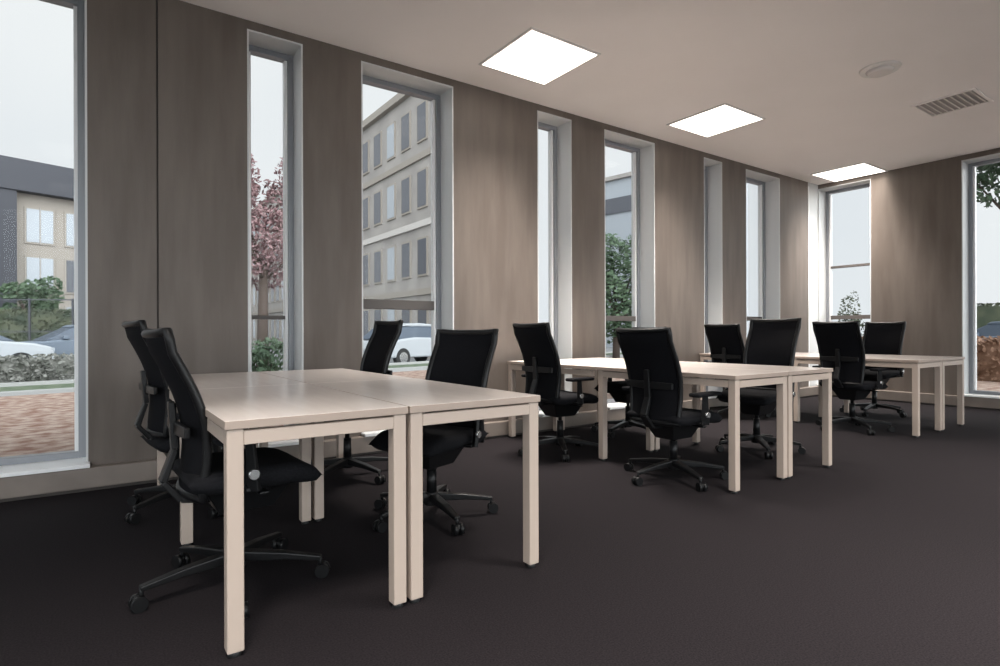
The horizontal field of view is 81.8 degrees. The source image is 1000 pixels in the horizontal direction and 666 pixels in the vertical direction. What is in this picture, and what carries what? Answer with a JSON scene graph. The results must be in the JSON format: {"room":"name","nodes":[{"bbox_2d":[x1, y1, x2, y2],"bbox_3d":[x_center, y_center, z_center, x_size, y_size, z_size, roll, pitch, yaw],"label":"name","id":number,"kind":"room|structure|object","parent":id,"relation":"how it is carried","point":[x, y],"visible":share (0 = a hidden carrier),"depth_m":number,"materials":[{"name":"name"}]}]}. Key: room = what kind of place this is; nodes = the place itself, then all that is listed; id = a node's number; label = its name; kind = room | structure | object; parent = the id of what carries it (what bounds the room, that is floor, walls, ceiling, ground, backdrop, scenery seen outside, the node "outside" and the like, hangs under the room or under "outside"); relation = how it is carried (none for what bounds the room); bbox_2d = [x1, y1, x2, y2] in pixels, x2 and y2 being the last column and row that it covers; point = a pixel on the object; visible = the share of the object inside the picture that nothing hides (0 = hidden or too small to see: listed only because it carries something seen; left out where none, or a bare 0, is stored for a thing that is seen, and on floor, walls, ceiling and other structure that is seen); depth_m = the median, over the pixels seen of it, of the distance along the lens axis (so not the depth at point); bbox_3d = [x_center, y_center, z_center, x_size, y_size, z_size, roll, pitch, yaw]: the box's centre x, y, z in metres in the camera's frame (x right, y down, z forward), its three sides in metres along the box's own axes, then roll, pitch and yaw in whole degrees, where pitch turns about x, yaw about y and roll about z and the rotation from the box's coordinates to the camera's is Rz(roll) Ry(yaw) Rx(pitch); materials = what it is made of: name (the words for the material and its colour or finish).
{"room":"open-plan office","nodes":[
{"label":"open-plan office","id":0,"kind":"room"},
{"bbox_2d":[87,0,807,465],"bbox_3d":[-0.248,-0.664,5.636,12.085,3.330,0.340,0,0,-35],"label":"wall","id":1,"kind":"structure","parent":0,"point":[167,190],"depth_m":4.55,"materials":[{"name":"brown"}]},
{"bbox_2d":[0,0,89,477],"bbox_3d":[-3.112,-0.699,3.543,0.966,3.113,0.385,0,0,-35],"label":"window","id":2,"kind":"structure","parent":1,"relation":"in","point":[19,465],"depth_m":3.88,"materials":[{"name":"grey"}]},
{"bbox_2d":[247,29,303,447],"bbox_3d":[-1.768,-0.703,4.489,0.427,3.113,0.385,0,0,-35],"label":"window","id":3,"kind":"structure","parent":1,"relation":"in","point":[288,53],"depth_m":4.64,"materials":[{"name":"grey"}]},
{"bbox_2d":[361,61,453,436],"bbox_3d":[-0.848,-0.706,5.137,0.906,3.113,0.385,0,0,-35],"label":"window","id":4,"kind":"structure","parent":1,"relation":"in","point":[440,96],"depth_m":5.38,"materials":[{"name":"grey"}]},
{"bbox_2d":[0,386,817,502],"bbox_3d":[-0.020,0.925,5.540,12.340,0.150,0.076,0,0,-35],"label":"baseboard","id":5,"kind":"structure","parent":1,"relation":"attached to","point":[113,475],"depth_m":3.81,"materials":[{"name":"grey wood"}]},
{"bbox_2d":[537,110,577,416],"bbox_3d":[0.512,-0.710,6.094,0.488,3.113,0.385,0,0,-35],"label":"window","id":6,"kind":"structure","parent":1,"relation":"in","point":[559,129],"depth_m":6.24,"materials":[{"name":"grey"}]},
{"bbox_2d":[604,129,654,409],"bbox_3d":[1.449,-0.713,6.753,0.865,3.113,0.385,0,0,-35],"label":"window","id":7,"kind":"structure","parent":1,"relation":"in","point":[642,152],"depth_m":7.00,"materials":[{"name":"grey"}]},
{"bbox_2d":[704,157,722,398],"bbox_3d":[2.739,-0.717,7.662,0.417,3.113,0.385,0,0,-35],"label":"window","id":8,"kind":"structure","parent":1,"relation":"in","point":[713,283],"depth_m":7.77,"materials":[{"name":"grey"}]},
{"bbox_2d":[746,169,779,338],"bbox_3d":[3.708,-0.720,8.344,0.895,3.113,0.385,0,0,-35],"label":"window","id":9,"kind":"structure","parent":1,"relation":"in","point":[768,186],"depth_m":8.62,"materials":[{"name":"grey"}]},
{"bbox_2d":[808,182,818,386],"bbox_3d":[4.922,-0.680,9.271,0.555,3.330,0.346,0,0,-35],"label":"trim","id":10,"kind":"structure","parent":1,"relation":"attached to","point":[812,188],"depth_m":9.06,"materials":[{"name":"grey paint"}]},
{"bbox_2d":[0,396,999,665],"bbox_3d":[2.207,1.053,2.725,12.740,0.120,7.920,0,0,-35],"label":"floor","id":11,"kind":"structure","parent":0,"point":[887,554],"depth_m":2.48,"materials":[{"name":"carpet"}]},
{"bbox_2d":[121,320,244,523],"bbox_3d":[-1.788,0.468,3.356,0.710,1.075,0.702,0,0,-42],"label":"office chair","id":12,"kind":"object","parent":11,"relation":"on","point":[156,434],"visible":0.48,"depth_m":3.15,"materials":[{"name":"black plastic"}]},
{"bbox_2d":[128,328,329,618],"bbox_3d":[-1.076,0.492,2.309,0.702,1.023,0.710,0,0,-38],"label":"office chair","id":13,"kind":"object","parent":11,"relation":"on","point":[199,469],"visible":0.84,"depth_m":2.17,"materials":[{"name":"black fabric"}]},
{"bbox_2d":[157,372,307,485],"bbox_3d":[-1.619,0.639,3.402,0.615,0.733,1.194,0,0,-35],"label":"desk","id":14,"kind":"object","parent":11,"relation":"on","point":[238,379],"visible":0.27,"depth_m":3.37,"materials":[{"name":"laminate"}]},
{"bbox_2d":[180,384,407,657],"bbox_3d":[-0.928,0.636,2.421,0.615,0.733,1.194,0,0,-35],"label":"desk","id":15,"kind":"object","parent":11,"relation":"on","point":[228,411],"visible":0.8,"depth_m":2.05,"materials":[{"name":"laminate"}]},
{"bbox_2d":[259,368,409,457],"bbox_3d":[-1.111,0.637,3.759,0.615,0.733,1.194,0,0,-35],"label":"desk","id":16,"kind":"object","parent":11,"relation":"on","point":[341,374],"visible":0.23,"depth_m":3.75,"materials":[{"name":"beige wood"}]},
{"bbox_2d":[311,319,403,486],"bbox_3d":[-1.047,0.454,4.056,0.680,1.098,0.715,0,0,-35],"label":"office chair","id":17,"kind":"object","parent":11,"relation":"on","point":[381,344],"visible":0.52,"depth_m":4.11,"materials":[{"name":"black fabric"}]},
{"bbox_2d":[310,378,539,602],"bbox_3d":[-0.420,0.635,2.778,0.615,0.733,1.194,0,0,-35],"label":"desk","id":18,"kind":"object","parent":11,"relation":"on","point":[420,395],"visible":0.81,"depth_m":2.43,"materials":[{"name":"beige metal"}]},
{"bbox_2d":[368,329,498,535],"bbox_3d":[-0.387,0.488,3.164,0.708,1.026,0.731,0,0,35],"label":"office chair","id":19,"kind":"object","parent":11,"relation":"on","point":[463,357],"visible":0.66,"depth_m":3.23,"materials":[{"name":"black fabric"}]},
{"bbox_2d":[513,322,598,461],"bbox_3d":[0.485,0.457,4.830,0.718,1.083,0.693,0,0,-35],"label":"office chair","id":20,"kind":"object","parent":11,"relation":"on","point":[542,365],"visible":0.92,"depth_m":4.64,"materials":[{"name":"black fabric"}]},
{"bbox_2d":[507,359,624,437],"bbox_3d":[0.666,0.631,5.194,0.615,0.733,1.194,0,0,-35],"label":"desk","id":21,"kind":"object","parent":11,"relation":"on","point":[576,365],"visible":0.56,"depth_m":5.30,"materials":[{"name":"beige wood"}]},
{"bbox_2d":[560,357,687,429],"bbox_3d":[1.174,0.630,5.551,0.615,0.733,1.194,0,0,-35],"label":"desk","id":22,"kind":"object","parent":11,"relation":"on","point":[620,360],"visible":0.18,"depth_m":5.83,"materials":[{"name":"beige wood"}]},
{"bbox_2d":[591,327,661,437],"bbox_3d":[1.284,0.467,5.719,0.726,1.058,0.694,0,0,-35],"label":"office chair","id":23,"kind":"object","parent":11,"relation":"on","point":[614,388],"visible":0.35,"depth_m":5.65,"materials":[{"name":"black plastic"}]},
{"bbox_2d":[616,327,728,491],"bbox_3d":[1.167,0.480,3.953,0.694,1.033,0.713,0,0,-35],"label":"office chair","id":24,"kind":"object","parent":11,"relation":"on","point":[655,382],"visible":1,"depth_m":3.79,"materials":[{"name":"black fabric"}]},
{"bbox_2d":[597,365,788,493],"bbox_3d":[1.357,0.629,4.213,0.615,0.733,1.194,0,0,-35],"label":"desk","id":25,"kind":"object","parent":11,"relation":"on","point":[737,378],"visible":0.8,"depth_m":3.88,"materials":[{"name":"beige wood"}]},
{"bbox_2d":[704,324,770,419],"bbox_3d":[2.791,0.442,6.829,0.699,1.098,0.711,0,0,-35],"label":"office chair","id":26,"kind":"object","parent":11,"relation":"on","point":[726,343],"visible":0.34,"depth_m":6.66,"materials":[{"name":"black fabric"}]},
{"bbox_2d":[653,362,832,478],"bbox_3d":[1.865,0.628,4.570,0.615,0.733,1.194,0,0,-35],"label":"desk","id":27,"kind":"object","parent":11,"relation":"on","point":[796,374],"visible":0.59,"depth_m":4.24,"materials":[{"name":"beige wood"}]},
{"bbox_2d":[699,353,806,398],"bbox_3d":[3.140,0.624,7.058,0.615,0.733,1.194,0,0,-35],"label":"desk","id":28,"kind":"object","parent":11,"relation":"on","point":[705,356],"visible":0.16,"depth_m":7.33,"materials":[{"name":"beige wood"}]},
{"bbox_2d":[715,318,805,458],"bbox_3d":[2.177,0.432,4.910,0.704,1.123,0.708,0,0,-37],"label":"office chair","id":29,"kind":"object","parent":11,"relation":"on","point":[768,341],"visible":0.62,"depth_m":4.93,"materials":[{"name":"black fabric"}]},
{"bbox_2d":[795,352,818,354],"bbox_3d":[3.648,0.622,7.415,0.615,0.733,1.194,0,0,-35],"label":"desk","id":30,"kind":"object","parent":11,"relation":"on","point":[795,352],"visible":0.02,"depth_m":7.18,"materials":[{"name":"beige metal"}]},
{"bbox_2d":[812,321,894,434],"bbox_3d":[3.592,0.435,5.928,0.721,1.108,0.692,0,0,-31],"label":"office chair","id":31,"kind":"object","parent":11,"relation":"on","point":[840,345],"visible":0.88,"depth_m":5.75,"materials":[{"name":"black fabric"}]},
{"bbox_2d":[793,355,942,437],"bbox_3d":[3.831,0.622,6.076,0.615,0.733,1.194,0,0,-35],"label":"desk","id":32,"kind":"object","parent":11,"relation":"on","point":[915,364],"visible":0.78,"depth_m":5.74,"materials":[{"name":"beige wood"}]},
{"bbox_2d":[839,321,906,417],"bbox_3d":[4.565,0.422,7.029,0.732,1.128,0.711,0,0,-35],"label":"office chair","id":33,"kind":"object","parent":11,"relation":"on","point":[881,338],"visible":0.71,"depth_m":7.10,"materials":[{"name":"black plastic"}]},
{"bbox_2d":[844,354,964,430],"bbox_3d":[4.339,0.620,6.434,0.615,0.733,1.194,0,0,-35],"label":"desk","id":34,"kind":"object","parent":11,"relation":"on","point":[947,360],"visible":0.34,"depth_m":6.11,"materials":[{"name":"beige wood"}]},
{"bbox_2d":[180,0,999,184],"bbox_3d":[2.196,-2.462,2.725,12.740,0.250,7.920,0,0,-35],"label":"ceiling","id":35,"kind":"structure","parent":0,"point":[795,65],"depth_m":4.87,"materials":[{"name":"paint"}]},
{"bbox_2d":[479,27,600,85],"bbox_3d":[0.329,-2.325,4.908,0.740,0.013,0.740,0,0,-35],"label":"recessed light","id":36,"kind":"object","parent":35,"relation":"in","point":[537,56],"visible":1,"depth_m":4.87,"materials":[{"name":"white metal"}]},
{"bbox_2d":[666,103,765,137],"bbox_3d":[2.378,-2.332,6.375,0.740,0.013,0.740,0,0,-35],"label":"recessed light","id":37,"kind":"object","parent":35,"relation":"in","point":[725,117],"visible":1,"depth_m":6.34,"materials":[{"name":"white plastic"}]},
{"bbox_2d":[810,162,887,181],"bbox_3d":[5.090,-2.341,8.430,0.740,0.013,0.740,0,0,-35],"label":"recessed light","id":38,"kind":"object","parent":35,"relation":"in","point":[862,169],"visible":1,"depth_m":8.41,"materials":[{"name":"white plastic"}]},
{"bbox_2d":[859,60,901,77],"bbox_3d":[3.312,-2.318,5.027,0.344,0.046,0.315,0,0,-35],"label":"smoke detector","id":39,"kind":"object","parent":35,"relation":"attached to","point":[883,68],"visible":1,"depth_m":5.03,"materials":[{"name":"white plastic"}]},
{"bbox_2d":[910,88,993,117],"bbox_3d":[4.604,-2.340,5.888,0.540,0.018,0.540,0,0,-35],"label":"ceiling vent","id":40,"kind":"object","parent":35,"relation":"in","point":[973,97],"visible":1,"depth_m":5.87,"materials":[{"name":"metal"}]},
{"bbox_2d":[818,148,999,394],"bbox_3d":[7.369,-0.688,6.154,0.340,3.330,7.580,0,0,-35],"label":"wall","id":41,"kind":"structure","parent":0,"point":[916,210],"depth_m":8.02,"materials":[{"name":"brown wood"}]},
{"bbox_2d":[816,179,870,385],"bbox_3d":[5.355,-0.725,8.907,0.385,3.113,0.780,0,0,-35],"label":"window","id":42,"kind":"structure","parent":41,"relation":"in","point":[825,297],"depth_m":9.21,"materials":[{"name":"grey"}]},
{"bbox_2d":[832,390,999,410],"bbox_3d":[7.222,0.902,6.011,0.076,0.150,7.520,0,0,-35],"label":"baseboard","id":43,"kind":"structure","parent":41,"relation":"attached to","point":[882,395],"depth_m":7.85,"materials":[{"name":"grey"}]},
{"bbox_2d":[961,153,999,398],"bbox_3d":[6.713,-0.730,6.977,0.385,3.113,1.800,0,0,-35],"label":"window","id":44,"kind":"structure","parent":41,"relation":"in","point":[968,166],"depth_m":7.72,"materials":[{"name":"grey"}]},
{"label":"outside","id":45,"kind":"structure","parent":0,"visible":0},
{"bbox_2d":[252,347,620,367],"bbox_3d":[-7.875,1.345,37.255,150.000,0.360,150.000,0,0,-35],"label":"ground","id":46,"kind":"structure","parent":45,"point":[608,349],"depth_m":27.09,"materials":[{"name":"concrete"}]},
{"bbox_2d":[0,335,54,358],"bbox_3d":[-14.987,0.437,15.811,1.860,1.500,4.270,0,0,43],"label":"car","id":47,"kind":"object","parent":46,"relation":"on","point":[7,347],"visible":0.53,"depth_m":16.20,"materials":[{"name":"grey paint"}]},
{"bbox_2d":[0,275,64,310],"bbox_3d":[-22.140,-0.779,27.273,2.035,3.983,2.500,0,0,32],"label":"tree","id":48,"kind":"object","parent":46,"relation":"on","point":[25,291],"visible":0.77,"depth_m":27.01,"materials":[{"name":"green plant"}]},
{"bbox_2d":[0,308,70,341],"bbox_3d":[-20.573,0.100,23.974,8.635,2.327,1.046,0,0,-14],"label":"hedge","id":49,"kind":"object","parent":46,"relation":"on","point":[17,319],"visible":0.37,"depth_m":23.90,"materials":[{"name":"green plant"}]},
{"bbox_2d":[0,352,73,382],"bbox_3d":[-10.672,0.811,10.147,0.804,0.841,10.599,0,0,41],"label":"hedge","id":50,"kind":"object","parent":46,"relation":"on","point":[15,369],"visible":0.2,"depth_m":11.47,"materials":[{"name":"green plant"}]},
{"bbox_2d":[0,155,73,312],"bbox_3d":[-33.851,-3.729,26.566,13.000,9.950,27.400,0,0,37],"label":"building","id":51,"kind":"structure","parent":46,"relation":"on","point":[37,198],"depth_m":29.70,"materials":[{"name":"beige"}]},
{"bbox_2d":[0,298,73,340],"bbox_3d":[-17.685,-0.054,21.700,5.906,2.500,0.062,0,0,-10],"label":"railing","id":52,"kind":"object","parent":46,"relation":"on","point":[29,331],"visible":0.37,"depth_m":21.71,"materials":[{"name":"grey metal"}]},
{"bbox_2d":[22,325,73,357],"bbox_3d":[-14.132,0.434,19.588,1.860,1.500,4.270,0,0,40],"label":"car","id":53,"kind":"object","parent":46,"relation":"on","point":[62,339],"visible":0.17,"depth_m":18.51,"materials":[{"name":"silver metal"}]},
{"bbox_2d":[251,154,282,366],"bbox_3d":[-6.237,-1.921,15.170,1.969,6.166,2.769,0,0,25],"label":"tree","id":54,"kind":"object","parent":46,"relation":"on","point":[263,261],"visible":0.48,"depth_m":14.93,"materials":[{"name":"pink plant"}]},
{"bbox_2d":[0,353,621,391],"bbox_3d":[2.928,1.046,23.642,1.358,0.170,49.817,0,0,41],"label":"verge","id":55,"kind":"structure","parent":46,"relation":"on","point":[68,385],"depth_m":10.76,"materials":[{"name":"green plant"}]},
{"bbox_2d":[0,351,621,386],"bbox_3d":[2.453,1.017,24.317,0.242,0.230,49.538,0,0,41],"label":"kerb","id":56,"kind":"object","parent":46,"relation":"on","point":[12,384],"depth_m":11.20,"materials":[{"name":"grey concrete"}]},
{"bbox_2d":[0,354,622,396],"bbox_3d":[3.403,1.034,22.968,0.242,0.190,49.538,0,0,41],"label":"kerb","id":57,"kind":"object","parent":46,"relation":"on","point":[71,389],"depth_m":9.96,"materials":[{"name":"grey concrete"}]},
{"bbox_2d":[251,93,430,358],"bbox_3d":[-11.401,-5.099,45.059,9.550,12.550,46.800,0,0,-35],"label":"building","id":58,"kind":"structure","parent":46,"relation":"on","point":[397,136],"depth_m":28.25,"materials":[{"name":"beige"}]},
{"bbox_2d":[363,323,430,362],"bbox_3d":[-3.191,0.400,21.012,1.860,1.500,4.270,0,0,35],"label":"car","id":59,"kind":"object","parent":46,"relation":"on","point":[414,340],"visible":0.34,"depth_m":19.92,"materials":[{"name":"grey paint"}]},
{"bbox_2d":[0,358,999,456],"bbox_3d":[1.819,1.054,6.108,26.000,0.160,23.900,0,0,-35],"label":"brick pavement","id":60,"kind":"structure","parent":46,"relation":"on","point":[37,423],"depth_m":6.57,"materials":[{"name":"brown brick"}]},
{"bbox_2d":[252,337,282,371],"bbox_3d":[-3.614,0.538,8.926,0.897,0.966,0.916,0,0,-35],"label":"shrub","id":61,"kind":"object","parent":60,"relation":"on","point":[259,354],"visible":0.48,"depth_m":8.75,"materials":[{"name":"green plant"}]},
{"bbox_2d":[605,232,631,357],"bbox_3d":[4.995,-1.700,24.092,3.544,5.655,3.849,0,0,-35],"label":"tree","id":62,"kind":"object","parent":46,"relation":"on","point":[620,288],"visible":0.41,"depth_m":23.82,"materials":[{"name":"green plant"}]},
{"bbox_2d":[605,172,747,346],"bbox_3d":[13.750,-5.553,45.802,8.600,13.300,9.008,0,0,-44],"label":"building","id":63,"kind":"structure","parent":46,"relation":"on","point":[618,215],"depth_m":44.73,"materials":[{"name":"grey concrete"}]},
{"bbox_2d":[837,290,864,335],"bbox_3d":[10.346,-0.145,17.060,0.816,2.235,0.601,0,0,-6],"label":"shrub","id":64,"kind":"object","parent":46,"relation":"on","point":[848,297],"visible":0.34,"depth_m":17.02,"materials":[{"name":"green plant"}]},
{"bbox_2d":[862,335,999,381],"bbox_3d":[9.468,0.586,11.858,0.701,1.131,6.598,0,0,-35],"label":"hedge","id":65,"kind":"object","parent":46,"relation":"on","point":[988,351],"visible":0.11,"depth_m":11.32,"materials":[{"name":"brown plant"}]},
{"bbox_2d":[976,162,999,208],"bbox_3d":[13.866,-2.552,15.277,3.200,7.300,4.482,0,0,-35],"label":"tree","id":66,"kind":"object","parent":46,"relation":"on","point":[989,169],"visible":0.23,"depth_m":15.92,"materials":[{"name":"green plant"}]},
{"bbox_2d":[977,302,999,328],"bbox_3d":[24.188,-0.127,21.304,1.033,2.542,15.090,0,0,-35],"label":"hedge","id":67,"kind":"object","parent":46,"relation":"on","point":[987,313],"visible":0.17,"depth_m":25.01,"materials":[{"name":"green plant"}]},
{"bbox_2d":[977,321,999,340],"bbox_3d":[16.944,0.337,19.014,1.860,1.500,4.270,0,0,-25],"label":"car","id":68,"kind":"object","parent":46,"relation":"on","point":[992,329],"visible":0.11,"depth_m":19.00,"materials":[{"name":"silver metal"}]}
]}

